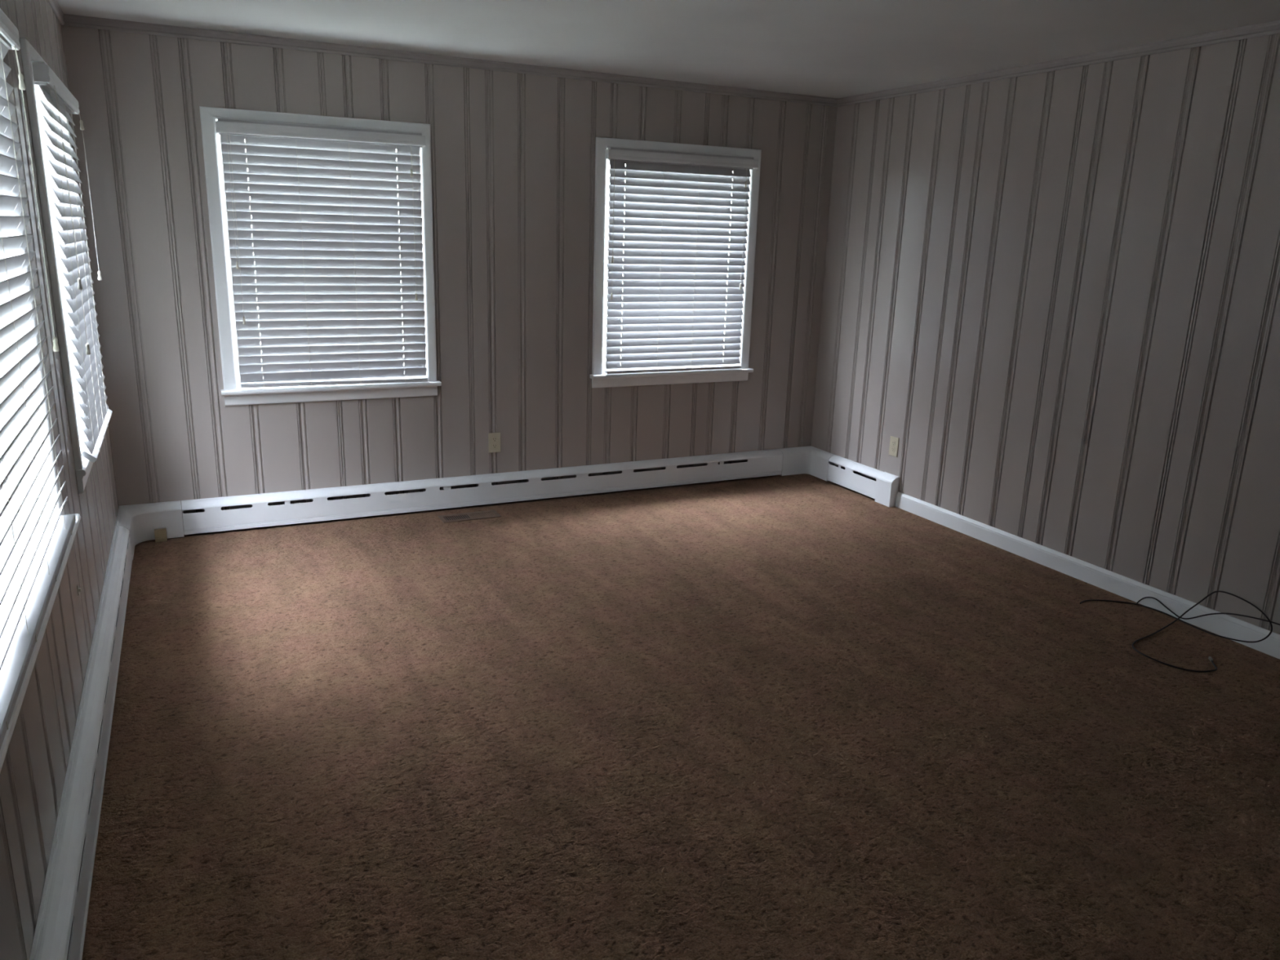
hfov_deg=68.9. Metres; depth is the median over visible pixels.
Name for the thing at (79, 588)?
wall hook
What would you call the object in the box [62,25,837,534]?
wall
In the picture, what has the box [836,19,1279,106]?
trim
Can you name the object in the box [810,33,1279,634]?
wall
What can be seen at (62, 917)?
baseboard heater
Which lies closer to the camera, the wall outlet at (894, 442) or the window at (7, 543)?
the window at (7, 543)
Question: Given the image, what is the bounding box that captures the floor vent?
[437,509,501,523]
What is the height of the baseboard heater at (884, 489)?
0.186 m
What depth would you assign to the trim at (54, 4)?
3.90 m
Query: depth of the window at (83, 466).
3.14 m
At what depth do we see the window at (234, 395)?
4.77 m
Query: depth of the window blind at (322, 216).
4.79 m
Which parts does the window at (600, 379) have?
sash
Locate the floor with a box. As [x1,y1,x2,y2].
[81,473,1279,959]
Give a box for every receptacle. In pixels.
[492,436,497,441]
[492,443,497,448]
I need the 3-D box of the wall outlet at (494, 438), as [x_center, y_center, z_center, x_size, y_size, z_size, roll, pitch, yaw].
[-0.853,-0.219,5.473,0.074,0.118,0.008,-6,16,-25]
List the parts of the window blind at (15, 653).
pull cord, rail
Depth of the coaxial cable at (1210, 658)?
3.91 m
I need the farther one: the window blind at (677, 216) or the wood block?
the window blind at (677, 216)
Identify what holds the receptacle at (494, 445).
attached to the wall outlet at (494, 438)
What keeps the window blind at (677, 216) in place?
attached to the window at (600, 379)
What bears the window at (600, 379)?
in the wall at (513, 154)
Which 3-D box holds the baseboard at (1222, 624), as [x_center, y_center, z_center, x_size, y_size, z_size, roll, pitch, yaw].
[2.779,0.784,3.368,0.015,0.094,5.483,-6,16,-25]
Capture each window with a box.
[0,80,80,772]
[19,38,93,493]
[199,106,441,405]
[589,137,761,387]
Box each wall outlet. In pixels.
[488,432,500,453]
[888,435,898,457]
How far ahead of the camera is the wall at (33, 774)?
2.66 m
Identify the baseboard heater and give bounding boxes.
[29,525,133,959]
[115,445,835,559]
[826,454,899,506]
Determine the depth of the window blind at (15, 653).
2.14 m
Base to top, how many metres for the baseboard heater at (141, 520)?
0.178 m
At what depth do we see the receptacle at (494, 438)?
5.46 m
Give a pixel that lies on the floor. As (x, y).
(803, 716)
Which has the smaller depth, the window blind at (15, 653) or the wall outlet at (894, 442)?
the window blind at (15, 653)
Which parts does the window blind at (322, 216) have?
pull cord, pull cord, rail, pull cord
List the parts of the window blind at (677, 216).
pull cord, pull cord, rail, ladder cord, pull cord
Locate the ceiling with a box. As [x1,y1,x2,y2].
[56,0,1279,98]
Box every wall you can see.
[0,0,119,959]
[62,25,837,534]
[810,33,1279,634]
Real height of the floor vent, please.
0.005 m
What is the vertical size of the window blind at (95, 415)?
1.296 m
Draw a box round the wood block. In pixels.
[154,528,167,542]
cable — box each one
[1080,591,1272,672]
[1136,596,1279,625]
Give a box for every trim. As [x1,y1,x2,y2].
[47,0,64,25]
[62,13,837,106]
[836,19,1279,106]
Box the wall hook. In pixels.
[76,584,80,595]
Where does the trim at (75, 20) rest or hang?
attached to the wall at (513, 154)
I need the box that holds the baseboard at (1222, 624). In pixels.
[895,491,1279,659]
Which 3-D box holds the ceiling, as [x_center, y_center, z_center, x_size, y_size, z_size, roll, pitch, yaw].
[0.736,-1.485,2.252,4.554,0.050,6.640,-6,16,-25]
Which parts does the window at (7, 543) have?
sash, casing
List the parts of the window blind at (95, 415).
pull cord, pull cord, pull cord, rail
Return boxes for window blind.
[0,8,75,749]
[31,60,112,462]
[215,118,427,387]
[604,146,758,373]
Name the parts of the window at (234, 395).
sash, sash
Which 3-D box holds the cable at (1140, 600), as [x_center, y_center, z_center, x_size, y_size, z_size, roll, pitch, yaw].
[2.569,0.659,3.706,0.028,0.145,1.313,-5,16,-24]

